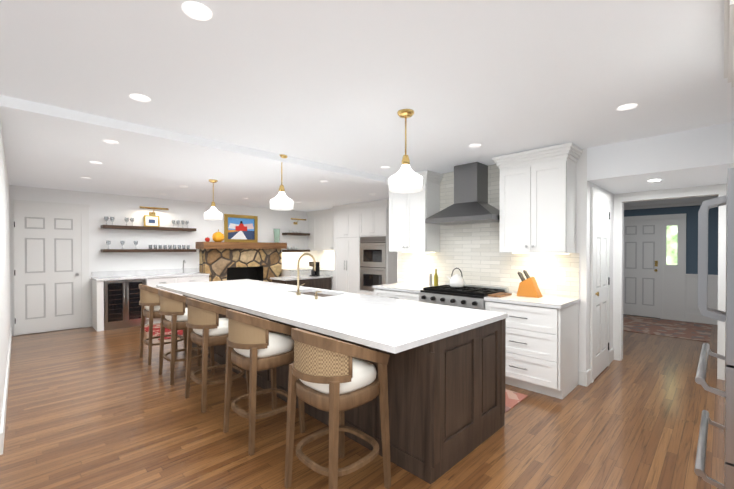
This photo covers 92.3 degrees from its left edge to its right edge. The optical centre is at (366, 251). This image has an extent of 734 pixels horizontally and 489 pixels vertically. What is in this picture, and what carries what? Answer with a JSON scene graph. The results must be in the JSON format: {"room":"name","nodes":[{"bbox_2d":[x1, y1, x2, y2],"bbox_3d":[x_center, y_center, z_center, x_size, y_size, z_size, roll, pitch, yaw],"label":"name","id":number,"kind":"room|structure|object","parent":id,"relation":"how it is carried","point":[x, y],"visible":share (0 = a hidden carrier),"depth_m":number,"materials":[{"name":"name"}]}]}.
{"room":"kitchen","nodes":[
{"label":"kitchen","id":0,"kind":"room"},
{"bbox_2d":[0,122,9,427],"bbox_3d":[-4.457,0.162,3.923,0.620,2.500,4.710,0,1,-45],"label":"wall","id":1,"kind":"structure","parent":0,"point":[4,266],"depth_m":3.42,"materials":[{"name":"white paint"}]},
{"bbox_2d":[0,327,11,454],"bbox_3d":[-4.213,1.335,4.138,0.015,0.150,4.690,0,1,-45],"label":"baseboard","id":2,"kind":"structure","parent":1,"relation":"attached to","point":[2,430],"depth_m":3.03,"materials":[{"name":"white paint"}]},
{"bbox_2d":[9,185,316,335],"bbox_3d":[-3.853,0.130,7.919,7.100,2.500,0.120,0,1,-45],"label":"wall","id":3,"kind":"structure","parent":0,"point":[119,208],"depth_m":7.22,"materials":[{"name":"white paint"}]},
{"bbox_2d":[13,199,89,335],"bbox_3d":[-5.487,0.264,6.178,1.003,2.260,0.052,0,1,-45],"label":"door","id":4,"kind":"structure","parent":3,"relation":"in","point":[51,261],"depth_m":6.15,"materials":[{"name":"grey wood"}]},
{"bbox_2d":[92,268,198,275],"bbox_3d":[-4.447,0.415,7.234,1.910,0.100,0.015,0,1,-45],"label":"countertop","id":5,"kind":"structure","parent":3,"relation":"attached to","point":[155,272],"depth_m":7.12,"materials":[{"name":"white stone"}]},
{"bbox_2d":[100,225,195,231],"bbox_3d":[-4.365,-0.474,7.146,1.641,0.060,0.249,0,1,-45],"label":"shelf","id":6,"kind":"object","parent":3,"relation":"attached to","point":[144,228],"visible":1,"depth_m":6.98,"materials":[{"name":"brown wood"}]},
{"bbox_2d":[144,215,159,226],"bbox_3d":[-4.399,-0.625,7.199,0.280,0.239,0.025,0,1,-45],"label":"picture","id":7,"kind":"object","parent":6,"relation":"on","point":[151,221],"visible":0.88,"depth_m":7.19,"materials":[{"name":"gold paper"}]},
{"bbox_2d":[101,249,196,251],"bbox_3d":[-4.365,-0.024,7.149,1.641,0.060,0.249,0,1,-45],"label":"shelf","id":8,"kind":"object","parent":3,"relation":"attached to","point":[148,250],"visible":1,"depth_m":7.00,"materials":[{"name":"brown wood"}]},
{"bbox_2d":[104,217,189,248],"bbox_3d":[-4.389,-0.360,7.131,1.508,0.610,0.068,0,1,-45],"label":"glassware","id":9,"kind":"object","parent":8,"relation":"on","point":[106,219],"visible":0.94,"depth_m":7.17,"materials":[{"name":"clear glass"}]},
{"bbox_2d":[139,206,168,214],"bbox_3d":[-4.362,-0.829,7.196,0.510,0.149,0.180,0,1,-45],"label":"light bar","id":10,"kind":"object","parent":3,"relation":"attached to","point":[152,213],"visible":1,"depth_m":7.20,"materials":[{"name":"gold metal"}]},
{"bbox_2d":[282,250,309,251],"bbox_3d":[-1.919,-0.029,9.570,0.735,0.060,0.249,0,1,-45],"label":"shelf","id":11,"kind":"object","parent":3,"relation":"attached to","point":[295,250],"visible":1,"depth_m":9.42,"materials":[{"name":"brown wood"}]},
{"bbox_2d":[287,230,301,249],"bbox_3d":[-1.958,-0.319,9.537,0.455,0.520,0.076,0,1,-45],"label":"cups","id":12,"kind":"object","parent":11,"relation":"on","point":[288,247],"visible":0.96,"depth_m":9.48,"materials":[{"name":"white ceramic"}]},
{"bbox_2d":[282,233,309,235],"bbox_3d":[-1.919,-0.478,9.567,0.735,0.060,0.249,0,1,-45],"label":"shelf","id":13,"kind":"object","parent":3,"relation":"attached to","point":[302,234],"visible":1,"depth_m":9.49,"materials":[{"name":"brown wood"}]},
{"bbox_2d":[317,251,333,267],"bbox_3d":[0.241,0.124,8.601,0.120,2.500,4.670,0,1,-45],"label":"wall","id":14,"kind":"structure","parent":0,"point":[325,259],"depth_m":9.91,"materials":[{"name":"white paint"}]},
{"bbox_2d":[308,217,313,250],"bbox_3d":[-1.443,-0.517,9.957,0.350,0.960,0.357,0,1,-45],"label":"upper cabinet","id":15,"kind":"object","parent":14,"relation":"attached to","point":[310,219],"depth_m":9.85,"materials":[{"name":"white wood"}]},
{"bbox_2d":[314,213,321,250],"bbox_3d":[-1.191,-0.515,9.702,0.350,0.960,0.475,0,1,-45],"label":"upper cabinet","id":16,"kind":"object","parent":14,"relation":"attached to","point":[321,229],"depth_m":9.61,"materials":[{"name":"white wood"}]},
{"bbox_2d":[322,213,333,250],"bbox_3d":[-0.790,-0.512,9.297,0.350,0.960,0.893,0,1,-45],"label":"upper cabinet","id":17,"kind":"object","parent":14,"relation":"attached to","point":[327,218],"depth_m":9.30,"materials":[{"name":"white wood"}]},
{"bbox_2d":[0,314,724,488],"bbox_3d":[0.591,1.447,5.785,11.200,0.100,9.800,0,1,-45],"label":"floor","id":18,"kind":"structure","parent":0,"point":[89,408],"depth_m":2.79,"materials":[{"name":"brown wood"}]},
{"bbox_2d":[104,279,145,330],"bbox_3d":[-4.603,0.950,6.638,0.633,0.880,0.630,0,1,-45],"label":"wine fridge","id":19,"kind":"object","parent":18,"relation":"on","point":[122,307],"visible":0.83,"depth_m":6.40,"materials":[{"name":"black"}]},
{"bbox_2d":[140,324,182,339],"bbox_3d":[-3.295,1.388,6.441,1.200,0.008,1.300,0,1,-45],"label":"area rug","id":20,"kind":"object","parent":18,"relation":"on","point":[156,330],"visible":0.14,"depth_m":6.13,"materials":[{"name":"red fabric"}]},
{"bbox_2d":[139,284,186,364],"bbox_3d":[-2.727,0.909,4.678,0.507,0.993,0.494,0,1,-45],"label":"stool","id":21,"kind":"object","parent":18,"relation":"on","point":[149,302],"visible":0.69,"depth_m":4.46,"materials":[{"name":"brown wood"}]},
{"bbox_2d":[146,276,182,323],"bbox_3d":[-4.175,0.944,7.090,0.597,0.884,0.608,0,1,-45],"label":"base cabinet","id":22,"kind":"object","parent":18,"relation":"on","point":[154,277],"depth_m":6.85,"materials":[{"name":"white"}]},
{"bbox_2d":[91,272,209,279],"bbox_3d":[-4.238,0.484,7.017,1.920,0.036,0.617,0,1,-45],"label":"countertop","id":23,"kind":"structure","parent":22,"relation":"on","point":[160,273],"depth_m":6.71,"materials":[{"name":"white stone"}]},
{"bbox_2d":[158,290,214,384],"bbox_3d":[-2.094,0.914,4.038,0.507,0.993,0.494,0,1,-45],"label":"stool","id":24,"kind":"object","parent":18,"relation":"on","point":[173,311],"visible":0.73,"depth_m":3.82,"materials":[{"name":"brown wood"}]},
{"bbox_2d":[183,276,208,282],"bbox_3d":[-3.798,0.941,7.463,0.672,0.884,0.608,0,1,-45],"label":"base cabinet","id":25,"kind":"object","parent":18,"relation":"on","point":[186,279],"depth_m":7.28,"materials":[{"name":"white"}]},
{"bbox_2d":[185,298,248,412],"bbox_3d":[-1.461,0.919,3.398,0.507,0.993,0.494,0,1,-45],"label":"stool","id":26,"kind":"object","parent":18,"relation":"on","point":[206,325],"visible":0.83,"depth_m":3.19,"materials":[{"name":"brown wood"}]},
{"bbox_2d":[196,242,286,281],"bbox_3d":[-2.895,0.576,8.369,2.030,1.600,0.588,0,1,-45],"label":"fireplace","id":27,"kind":"object","parent":18,"relation":"on","point":[224,261],"visible":0.54,"depth_m":8.31,"materials":[{"name":"stone"}]},
{"bbox_2d":[212,229,223,241],"bbox_3d":[-3.316,-0.363,7.855,0.271,0.285,0.271,0,1,-45],"label":"pumpkin","id":28,"kind":"object","parent":27,"relation":"on","point":[218,236],"visible":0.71,"depth_m":7.76,"materials":[{"name":"orange"}]},
{"bbox_2d":[224,214,257,241],"bbox_3d":[-3.059,-0.562,8.582,0.830,0.668,0.040,0,1,-45],"label":"framed painting","id":29,"kind":"object","parent":27,"relation":"on","point":[240,228],"visible":0.92,"depth_m":8.57,"materials":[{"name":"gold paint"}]},
{"bbox_2d":[273,229,279,242],"bbox_3d":[-2.271,-0.404,8.875,0.170,0.350,0.167,0,1,-45],"label":"vase","id":30,"kind":"object","parent":27,"relation":"on","point":[276,235],"visible":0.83,"depth_m":8.82,"materials":[{"name":"green glass"}]},
{"bbox_2d":[223,309,304,455],"bbox_3d":[-0.828,0.924,2.759,0.507,0.993,0.494,0,1,-45],"label":"stool","id":31,"kind":"object","parent":18,"relation":"on","point":[257,343],"visible":0.92,"depth_m":2.58,"materials":[{"name":"brown wood"}]},
{"bbox_2d":[282,271,296,276],"bbox_3d":[-1.998,0.927,9.230,0.372,0.885,0.627,0,1,-45],"label":"base cabinet","id":32,"kind":"object","parent":18,"relation":"on","point":[284,273],"depth_m":8.97,"materials":[{"name":"white"}]},
{"bbox_2d":[282,267,309,270],"bbox_3d":[-1.889,0.466,9.327,0.690,0.035,0.636,0,1,-45],"label":"countertop","id":33,"kind":"structure","parent":32,"relation":"on","point":[308,268],"depth_m":9.14,"materials":[{"name":"white stone"}]},
{"bbox_2d":[270,275,331,289],"bbox_3d":[-1.555,0.986,8.441,1.332,0.780,0.660,0,1,-45],"label":"base cabinet","id":34,"kind":"object","parent":18,"relation":"on","point":[322,282],"visible":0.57,"depth_m":8.25,"materials":[{"name":"brown wood"}]},
{"bbox_2d":[309,262,319,276],"bbox_3d":[-1.284,0.419,8.592,0.165,0.349,0.200,0,1,-45],"label":"coffee maker","id":35,"kind":"object","parent":34,"relation":"on","point":[315,273],"visible":0.85,"depth_m":8.55,"materials":[{"name":"black plastic"}]},
{"bbox_2d":[299,271,309,275],"bbox_3d":[-1.791,0.925,9.407,0.381,0.885,0.666,0,1,-45],"label":"base cabinet","id":36,"kind":"object","parent":18,"relation":"on","point":[304,271],"depth_m":9.16,"materials":[{"name":"white"}]},
{"bbox_2d":[322,271,333,289],"bbox_3d":[-0.764,0.928,9.073,0.647,0.885,0.522,0,1,-45],"label":"base cabinet","id":37,"kind":"object","parent":18,"relation":"on","point":[329,273],"depth_m":8.74,"materials":[{"name":"white"}]},
{"bbox_2d":[310,267,333,270],"bbox_3d":[-1.131,0.465,9.432,0.656,0.035,1.554,0,1,-45],"label":"countertop","id":38,"kind":"structure","parent":37,"relation":"on","point":[311,268],"depth_m":9.15,"materials":[{"name":"white stone"}]},
{"bbox_2d":[284,328,390,488],"bbox_3d":[-0.195,0.930,2.119,0.507,0.993,0.494,0,1,-45],"label":"stool","id":39,"kind":"object","parent":18,"relation":"on","point":[336,379],"visible":1,"depth_m":1.96,"materials":[{"name":"brown wood"}]},
{"bbox_2d":[180,289,506,483],"bbox_3d":[-0.842,0.969,4.134,1.038,0.882,4.596,0,1,-45],"label":"kitchen island","id":40,"kind":"object","parent":18,"relation":"on","point":[446,381],"depth_m":2.39,"materials":[{"name":"wood"}]},
{"bbox_2d":[156,279,506,352],"bbox_3d":[-0.965,0.510,4.008,1.400,0.038,4.584,0,1,-45],"label":"island countertop","id":41,"kind":"structure","parent":40,"relation":"on","point":[392,325],"depth_m":2.90,"materials":[{"name":"white stone"}]},
{"bbox_2d":[334,207,356,292],"bbox_3d":[-0.261,0.194,8.554,0.652,2.360,0.910,0,1,-45],"label":"tall cabinet","id":42,"kind":"object","parent":18,"relation":"on","point":[345,222],"depth_m":8.34,"materials":[{"name":"white wood"}]},
{"bbox_2d":[357,203,396,295],"bbox_3d":[0.327,0.199,7.960,0.652,2.360,0.897,0,1,-45],"label":"tall cabinet","id":43,"kind":"object","parent":18,"relation":"on","point":[365,259],"depth_m":7.68,"materials":[{"name":"white wood"}]},
{"bbox_2d":[372,283,432,301],"bbox_3d":[0.590,0.943,4.959,0.653,0.920,0.836,0,1,-45],"label":"base cabinet","id":44,"kind":"object","parent":18,"relation":"on","point":[406,291],"visible":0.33,"depth_m":4.79,"materials":[{"name":"white"}]},
{"bbox_2d":[429,274,431,285],"bbox_3d":[0.890,0.393,4.933,0.052,0.180,0.052,0,1,30],"label":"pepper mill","id":45,"kind":"object","parent":44,"relation":"on","point":[430,275],"depth_m":4.91,"materials":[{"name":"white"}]},
{"bbox_2d":[432,269,437,285],"bbox_3d":[0.953,0.360,4.869,0.058,0.246,0.058,0,1,30],"label":"oil bottle","id":46,"kind":"object","parent":44,"relation":"on","point":[435,280],"depth_m":4.85,"materials":[{"name":"yellow glass"}]},
{"bbox_2d":[419,283,508,309],"bbox_3d":[1.171,0.921,4.340,0.697,0.975,0.853,0,1,-45],"label":"range","id":47,"kind":"object","parent":18,"relation":"on","point":[468,296],"visible":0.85,"depth_m":4.17,"materials":[{"name":"silver metal"}]},
{"bbox_2d":[447,268,464,286],"bbox_3d":[1.139,0.326,4.554,0.190,0.247,0.240,0,1,-45],"label":"kettle","id":48,"kind":"object","parent":47,"relation":"on","point":[456,280],"visible":1,"depth_m":4.47,"materials":[{"name":"white metal"}]},
{"bbox_2d":[505,389,527,412],"bbox_3d":[0.662,1.408,3.921,0.640,0.008,1.950,0,1,-45],"label":"area rug","id":49,"kind":"object","parent":18,"relation":"on","point":[512,399],"visible":0.14,"depth_m":3.38,"materials":[{"name":"pink fabric"}]},
{"bbox_2d":[484,292,579,398],"bbox_3d":[1.758,0.953,3.779,0.653,0.920,0.763,0,1,-45],"label":"base cabinet","id":50,"kind":"object","parent":18,"relation":"on","point":[542,345],"visible":0.81,"depth_m":3.51,"materials":[{"name":"white wood"}]},
{"bbox_2d":[488,292,511,296],"bbox_3d":[1.488,0.481,3.946,0.300,0.019,0.135,0,1,-45],"label":"cutting board","id":51,"kind":"object","parent":50,"relation":"on","point":[500,294],"visible":1,"depth_m":3.90,"materials":[{"name":"brown wood"}]},
{"bbox_2d":[517,270,542,297],"bbox_3d":[1.790,0.346,3.882,0.110,0.290,0.240,0,1,-45],"label":"knife block","id":52,"kind":"object","parent":50,"relation":"on","point":[528,287],"visible":1,"depth_m":3.85,"materials":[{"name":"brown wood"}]},
{"bbox_2d":[623,315,711,341],"bbox_3d":[5.350,1.386,6.625,1.750,0.008,1.600,0,1,-45],"label":"rug","id":53,"kind":"object","parent":18,"relation":"on","point":[680,329],"visible":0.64,"depth_m":6.36,"materials":[{"name":"fabric"}]},
{"bbox_2d":[694,168,733,488],"bbox_3d":[2.053,0.531,1.528,0.900,1.760,0.902,0,1,-45],"label":"fridge","id":54,"kind":"object","parent":18,"relation":"on","point":[727,315],"visible":1,"depth_m":1.54,"materials":[{"name":"silver metal"}]},
{"bbox_2d":[0,0,733,211],"bbox_3d":[0.591,-1.153,5.764,11.200,0.100,9.800,0,1,-45],"label":"ceiling","id":55,"kind":"structure","parent":0,"point":[340,83],"depth_m":2.25,"materials":[{"name":"white paint"}]},
{"bbox_2d":[103,140,117,143],"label":"recessed light","id":56,"kind":"object","parent":55,"relation":"in","point":[107,141],"depth_m":3.45,"materials":[{"name":"white plastic"}]},
{"bbox_2d":[130,94,149,101],"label":"recessed light","id":57,"kind":"object","parent":55,"relation":"in","point":[138,97],"depth_m":2.45,"materials":[{"name":"white plastic"}]},
{"bbox_2d":[0,95,388,187],"bbox_3d":[-1.265,-1.050,3.858,5.080,0.075,0.300,0,1,-45],"label":"ceiling beam","id":58,"kind":"structure","parent":55,"relation":"attached to","point":[31,112],"depth_m":3.16,"materials":[{"name":"white paint"}]},
{"bbox_2d":[182,1,211,20],"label":"recessed light","id":59,"kind":"object","parent":55,"relation":"in","point":[196,10],"depth_m":1.56,"materials":[{"name":"white plastic"}]},
{"bbox_2d":[204,179,221,219],"bbox_3d":[-2.360,-0.796,5.407,0.264,0.606,0.264,0,1,-45],"label":"pendant light","id":60,"kind":"object","parent":55,"relation":"hanging from","point":[212,213],"visible":1,"depth_m":5.35,"materials":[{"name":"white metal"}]},
{"bbox_2d":[270,154,293,210],"bbox_3d":[-0.967,-0.785,4.000,0.264,0.606,0.264,0,1,-45],"label":"pendant light","id":61,"kind":"object","parent":55,"relation":"hanging from","point":[281,201],"visible":0.81,"depth_m":3.92,"materials":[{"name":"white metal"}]},
{"bbox_2d":[389,109,422,192],"bbox_3d":[0.299,-0.775,2.720,0.264,0.606,0.264,0,1,-45],"label":"pendant light","id":62,"kind":"object","parent":55,"relation":"hanging from","point":[405,178],"visible":1,"depth_m":2.66,"materials":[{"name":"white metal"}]},
{"bbox_2d":[469,144,480,147],"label":"recessed light","id":63,"kind":"object","parent":55,"relation":"in","point":[472,145],"depth_m":3.58,"materials":[{"name":"white plastic"}]},
{"bbox_2d":[617,103,636,110],"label":"recessed light","id":64,"kind":"object","parent":55,"relation":"in","point":[627,106],"depth_m":2.62,"materials":[{"name":"white plastic"}]},
{"bbox_2d":[397,148,589,383],"bbox_3d":[1.433,0.156,4.667,0.120,2.500,2.600,0,1,-45],"label":"wall","id":65,"kind":"structure","parent":0,"point":[582,216],"depth_m":3.73,"materials":[{"name":"white paint"}]},
{"bbox_2d":[386,170,442,252],"bbox_3d":[0.658,-0.536,5.070,0.383,1.093,0.785,0,1,-45],"label":"upper cabinet","id":66,"kind":"object","parent":65,"relation":"attached to","point":[410,230],"visible":0.75,"depth_m":4.90,"materials":[{"name":"white wood"}]},
{"bbox_2d":[425,162,499,224],"bbox_3d":[1.244,-0.729,4.402,0.488,0.723,0.904,0,1,-45],"label":"range hood","id":67,"kind":"object","parent":65,"relation":"attached to","point":[470,205],"visible":0.91,"depth_m":4.34,"materials":[{"name":"silver metal"}]},
{"bbox_2d":[398,164,578,297],"bbox_3d":[1.371,-0.304,4.635,0.008,1.580,2.513,0,1,-45],"label":"wall tile","id":68,"kind":"structure","parent":65,"relation":"attached to","point":[473,254],"depth_m":4.50,"materials":[{"name":"white tile"}]},
{"bbox_2d":[492,142,582,253],"bbox_3d":[1.850,-0.526,3.866,0.383,1.093,0.811,0,1,-45],"label":"upper cabinet","id":69,"kind":"object","parent":65,"relation":"attached to","point":[537,201],"visible":1,"depth_m":3.71,"materials":[{"name":"white wood"}]},
{"bbox_2d":[589,182,613,368],"bbox_3d":[2.764,0.159,4.239,1.170,2.500,0.120,0,1,-45],"label":"wall","id":70,"kind":"structure","parent":0,"point":[611,268],"depth_m":4.52,"materials":[{"name":"white paint"}]},
{"bbox_2d":[590,187,610,382],"bbox_3d":[2.722,0.355,4.077,0.840,2.110,0.050,0,1,-45],"label":"closet door","id":71,"kind":"structure","parent":70,"relation":"in","point":[600,231],"depth_m":4.03,"materials":[{"name":"grey wood"}]},
{"bbox_2d":[610,348,613,362],"bbox_3d":[3.109,1.332,4.495,0.288,0.150,0.014,0,1,-45],"label":"baseboard","id":72,"kind":"structure","parent":70,"relation":"attached to","point":[612,350],"depth_m":4.53,"materials":[{"name":"white paint"}]},
{"bbox_2d":[587,122,733,193],"bbox_3d":[3.499,-0.915,3.488,1.410,0.340,1.970,0,1,-45],"label":"soffit","id":73,"kind":"structure","parent":0,"point":[703,156],"depth_m":3.35,"materials":[{"name":"white paint"}]},
{"bbox_2d":[620,184,719,360],"bbox_3d":[3.958,0.332,3.951,0.120,2.160,1.970,0,1,-45],"label":"wall","id":74,"kind":"structure","parent":0,"point":[621,275],"depth_m":4.56,"materials":[{"name":"white paint"}]},
{"bbox_2d":[613,184,726,379],"bbox_3d":[3.588,0.332,4.224,0.022,2.155,1.058,0,1,-45],"label":"door frame","id":75,"kind":"structure","parent":74,"relation":"attached to","point":[720,189],"depth_m":4.12,"materials":[{"name":"white paint"}]},
{"bbox_2d":[624,205,718,317],"bbox_3d":[6.361,0.136,7.137,0.120,2.500,3.380,0,1,-45],"label":"wall","id":76,"kind":"structure","parent":0,"point":[691,212],"depth_m":6.96,"materials":[{"name":"blue paint"}]},
{"bbox_2d":[623,196,718,324],"bbox_3d":[6.297,0.136,7.074,0.060,2.500,3.380,0,1,-45],"label":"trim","id":77,"kind":"structure","parent":76,"relation":"attached to","point":[659,282],"depth_m":7.28,"materials":[{"name":"white paint"}]},
{"bbox_3d":[2.824,0.181,1.499,2.360,2.500,0.120,0,1,-45],"label":"wall","id":78,"kind":"structure","parent":0,"visible":0},
{"bbox_2d":[724,0,733,86],"bbox_3d":[2.078,-0.711,1.450,0.960,0.685,0.860,0,1,-45],"label":"upper cabinet","id":79,"kind":"object","parent":78,"relation":"attached to","point":[729,39],"visible":0.91,"depth_m":1.68,"materials":[{"name":"white wood"}]}
]}

